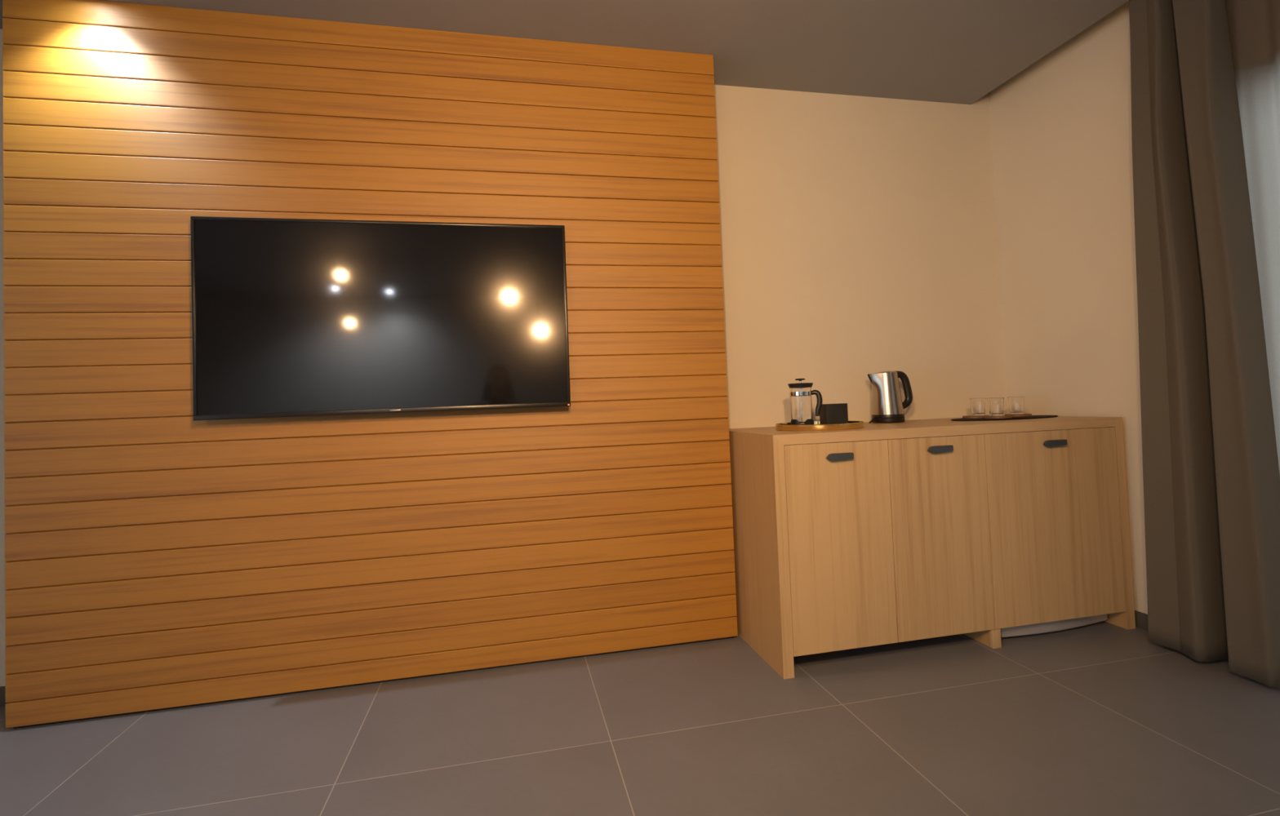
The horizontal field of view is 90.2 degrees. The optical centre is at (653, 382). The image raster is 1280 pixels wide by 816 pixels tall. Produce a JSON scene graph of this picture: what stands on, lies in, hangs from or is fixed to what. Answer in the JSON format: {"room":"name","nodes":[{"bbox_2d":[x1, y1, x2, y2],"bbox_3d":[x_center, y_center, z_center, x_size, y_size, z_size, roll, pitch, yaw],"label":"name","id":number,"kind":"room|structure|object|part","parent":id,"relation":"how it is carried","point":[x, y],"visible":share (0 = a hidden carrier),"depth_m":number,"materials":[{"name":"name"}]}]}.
{"room":"hotel room","nodes":[
{"label":"hotel room","id":0,"kind":"room"},
{"bbox_2d":[0,29,1006,686],"bbox_3d":[-1.568,-0.192,2.803,7.499,2.802,0.200,-2,-2,-13],"label":"wall","id":1,"kind":"structure","parent":0,"point":[859,233],"depth_m":3.31,"materials":[{"name":"beige paint"}]},
{"bbox_2d":[0,686,6,706],"bbox_3d":[-2.310,1.192,2.466,5.420,0.072,0.012,-2,-2,-13],"label":"baseboard","id":2,"kind":"structure","parent":1,"relation":"attached to","point":[2,689],"depth_m":2.42,"materials":[{"name":"tile"}]},
{"bbox_2d":[2,0,737,728],"bbox_3d":[-1.018,-0.132,2.687,2.694,2.631,0.258,-2,-2,-13],"label":"wood wall panel","id":3,"kind":"object","parent":1,"relation":"attached to","point":[157,557],"visible":0.91,"depth_m":2.50,"materials":[{"name":"brown wood"}]},
{"bbox_2d":[190,216,570,421],"bbox_3d":[-1.025,-0.253,2.512,1.363,0.749,0.088,-2,-2,-13],"label":"television","id":4,"kind":"object","parent":3,"relation":"attached to","point":[291,317],"visible":1,"depth_m":2.46,"materials":[{"name":"black plastic"}]},
{"bbox_2d":[0,0,1128,104],"bbox_3d":[-0.974,-1.651,-0.701,7.178,0.170,7.112,-2,-2,-13],"label":"ceiling","id":5,"kind":"structure","parent":0,"point":[953,51],"depth_m":2.72,"materials":[{"name":"beige paint"}]},
{"bbox_2d":[0,621,1279,815],"bbox_3d":[-0.728,1.121,-0.686,7.499,0.120,7.262,-2,-2,-13],"label":"floor","id":6,"kind":"structure","parent":0,"point":[1102,718],"depth_m":1.99,"materials":[{"name":"grey tile"}]},
{"bbox_2d":[728,416,1135,679],"bbox_3d":[1.198,0.649,2.922,1.642,0.916,0.721,-2,-2,-13],"label":"sideboard","id":7,"kind":"object","parent":6,"relation":"on","point":[872,535],"visible":0.97,"depth_m":2.59,"materials":[{"name":"brown wood"}]},
{"bbox_3d":[0.417,0.674,2.756,0.044,0.916,0.695,-2,-2,-13],"label":"panel","id":8,"kind":"part","parent":7,"relation":"part of","materials":[{"name":"brown wood"}]},
{"bbox_2d":[775,421,863,431],"bbox_3d":[0.724,0.191,2.788,0.377,0.026,0.377,-2,-2,-13],"label":"serving tray","id":9,"kind":"object","parent":7,"relation":"on","point":[816,426],"visible":0.83,"depth_m":2.63,"materials":[{"name":"brown wood"}]},
{"bbox_2d":[787,378,822,425],"bbox_3d":[0.670,0.093,2.827,0.141,0.220,0.110,-2,-2,-13],"label":"press","id":10,"kind":"object","parent":9,"relation":"on","point":[800,393],"visible":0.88,"depth_m":2.79,"materials":[{"name":"clear glass"}]},
{"bbox_3d":[0.652,0.016,2.826,0.110,0.022,0.110,-2,-2,-13],"label":"lid","id":11,"kind":"part","parent":10,"relation":"part of","materials":[{"name":"black plastic"}]},
{"bbox_3d":[0.722,0.093,2.814,0.050,0.116,0.020,-2,-2,8],"label":"handle","id":12,"kind":"part","parent":10,"relation":"part of","materials":[{"name":"black plastic"}]},
{"bbox_2d":[819,403,848,424],"bbox_3d":[0.811,0.149,2.867,0.108,0.101,0.060,-2,-2,-16],"label":"box","id":13,"kind":"object","parent":9,"relation":"on","point":[830,414],"visible":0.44,"depth_m":2.84,"materials":[{"name":"black"}]},
{"bbox_3d":[0.720,0.289,2.471,0.111,0.027,0.026,-2,-2,-13],"label":"handle","id":14,"kind":"part","parent":7,"relation":"part of","materials":[{"name":"black metal"}]},
{"bbox_3d":[0.730,0.635,2.483,0.442,0.797,0.020,-2,-2,-13],"label":"door","id":15,"kind":"part","parent":7,"relation":"part of","materials":[{"name":"brown wood"}]},
{"bbox_2d":[867,371,912,423],"bbox_3d":[1.167,0.072,3.138,0.217,0.254,0.154,-3,-2,17],"label":"electric kettle","id":16,"kind":"object","parent":7,"relation":"on","point":[887,406],"visible":1,"depth_m":3.09,"materials":[{"name":"silver metal"}]},
{"bbox_3d":[1.142,-0.043,3.146,0.107,0.022,0.107,-2,-2,-13],"label":"lid","id":17,"kind":"part","parent":16,"relation":"part of","materials":[{"name":"silver metal"}]},
{"bbox_3d":[1.241,0.040,3.165,0.097,0.193,0.030,-2,-2,-13],"label":"handle","id":18,"kind":"part","parent":16,"relation":"part of","materials":[{"name":"black plastic"}]},
{"bbox_2d":[728,416,1121,444],"bbox_3d":[1.179,0.212,2.949,1.642,0.040,0.695,-2,-2,-13],"label":"countertop","id":19,"kind":"structure","parent":7,"relation":"on","point":[913,428],"depth_m":2.64,"materials":[{"name":"brown wood"}]},
{"bbox_3d":[1.312,0.667,2.972,0.040,0.876,0.673,-2,-2,-13],"label":"panel","id":20,"kind":"part","parent":7,"relation":"part of","materials":[{"name":"brown wood"}]},
{"bbox_3d":[1.153,0.270,2.571,0.111,0.027,0.026,-2,-2,-13],"label":"handle","id":21,"kind":"part","parent":7,"relation":"part of","materials":[{"name":"black metal"}]},
{"bbox_3d":[1.164,0.622,2.583,0.444,0.797,0.020,-2,-2,-13],"label":"door","id":22,"kind":"part","parent":7,"relation":"part of","materials":[{"name":"brown wood"}]},
{"bbox_2d":[951,415,1057,421],"bbox_3d":[1.695,0.174,3.078,0.546,0.006,0.300,-2,-2,-13],"label":"tray","id":23,"kind":"object","parent":7,"relation":"on","point":[1032,416],"visible":0.78,"depth_m":2.97,"materials":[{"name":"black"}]},
{"bbox_2d":[962,415,987,418],"bbox_3d":[1.576,0.171,3.118,0.116,0.012,0.116,-2,-2,-13],"label":"coaster","id":24,"kind":"object","parent":23,"relation":"on","point":[966,416],"visible":0.8,"depth_m":3.07,"materials":[{"name":"brown wood"}]},
{"bbox_2d":[969,398,986,416],"bbox_3d":[1.593,0.123,3.126,0.072,0.086,0.072,-2,-2,-13],"label":"drinking glass","id":25,"kind":"object","parent":24,"relation":"on","point":[977,405],"visible":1,"depth_m":3.10,"materials":[{"name":"clear glass"}]},
{"bbox_2d":[984,415,1012,418],"bbox_3d":[1.627,0.165,3.009,0.116,0.012,0.116,-2,-2,-13],"label":"coaster","id":26,"kind":"object","parent":23,"relation":"on","point":[988,416],"visible":0.87,"depth_m":2.96,"materials":[{"name":"brown wood"}]},
{"bbox_2d":[986,397,1004,416],"bbox_3d":[1.617,0.118,3.008,0.072,0.086,0.072,-3,-2,20],"label":"drinking glass","id":27,"kind":"object","parent":26,"relation":"on","point":[996,405],"visible":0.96,"depth_m":2.98,"materials":[{"name":"clear glass"}]},
{"bbox_2d":[1004,413,1031,417],"bbox_3d":[1.784,0.163,3.119,0.116,0.012,0.116,-2,-2,-13],"label":"coaster","id":28,"kind":"object","parent":23,"relation":"on","point":[1024,415],"visible":0.72,"depth_m":3.07,"materials":[{"name":"brown wood"}]},
{"bbox_2d":[1007,396,1024,414],"bbox_3d":[1.777,0.115,3.120,0.072,0.086,0.072,-1,-2,-37],"label":"drinking glass","id":29,"kind":"object","parent":28,"relation":"on","point":[1015,403],"visible":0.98,"depth_m":3.09,"materials":[{"name":"clear glass"}]},
{"bbox_3d":[1.706,0.605,2.707,0.662,0.797,0.020,-2,-2,-13],"label":"door","id":30,"kind":"part","parent":7,"relation":"part of","materials":[{"name":"brown wood"}]},
{"bbox_3d":[1.693,0.258,2.695,0.111,0.027,0.026,-2,-2,-13],"label":"handle","id":31,"kind":"part","parent":7,"relation":"part of","materials":[{"name":"black metal"}]},
{"bbox_3d":[1.976,0.626,3.113,0.040,0.916,0.695,-2,-2,-13],"label":"panel","id":32,"kind":"part","parent":7,"relation":"part of","materials":[{"name":"brown wood"}]},
{"bbox_2d":[1000,614,1107,637],"bbox_3d":[1.654,0.744,3.021,0.572,0.700,0.586,-2,-2,-15],"label":"mini fridge","id":33,"kind":"object","parent":6,"relation":"on","point":[1054,626],"visible":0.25,"depth_m":2.72,"materials":[{"name":"grey metal"}]},
{"bbox_2d":[988,0,1147,614],"bbox_3d":[2.772,-0.448,0.179,0.200,2.802,6.862,-2,-2,-13],"label":"wall","id":34,"kind":"structure","parent":0,"point":[1060,126],"depth_m":3.03,"materials":[{"name":"beige paint"}]},
{"bbox_2d":[1134,610,1148,631],"bbox_3d":[2.091,1.038,2.870,0.012,0.068,1.170,-2,-2,-13],"label":"baseboard","id":35,"kind":"structure","parent":34,"relation":"attached to","point":[1140,619],"depth_m":2.76,"materials":[{"name":"tile"}]},
{"bbox_3d":[-0.840,-1.788,-0.588,7.499,0.100,7.262,-2,-2,-13],"label":"ceiling","id":36,"kind":"structure","parent":0,"visible":0},
{"bbox_3d":[2.279,-1.769,1.415,0.100,0.042,2.780,-2,-2,-13],"label":"track","id":37,"kind":"object","parent":36,"relation":"attached to","visible":0},
{"bbox_2d":[1128,0,1279,687],"bbox_3d":[2.039,-0.327,2.411,0.138,2.723,0.455,-2,-2,-13],"label":"curtain","id":38,"kind":"object","parent":37,"relation":"hanging from","point":[1211,475],"visible":1,"depth_m":2.38,"materials":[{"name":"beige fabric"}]},
{"bbox_2d":[1225,0,1279,473],"bbox_3d":[2.401,-0.379,1.240,0.026,2.725,2.300,-2,-2,-13],"label":"sheer curtain","id":39,"kind":"object","parent":37,"relation":"hanging from","point":[1254,25],"visible":0.42,"depth_m":2.25,"materials":[{"name":"white fabric"}]}
]}

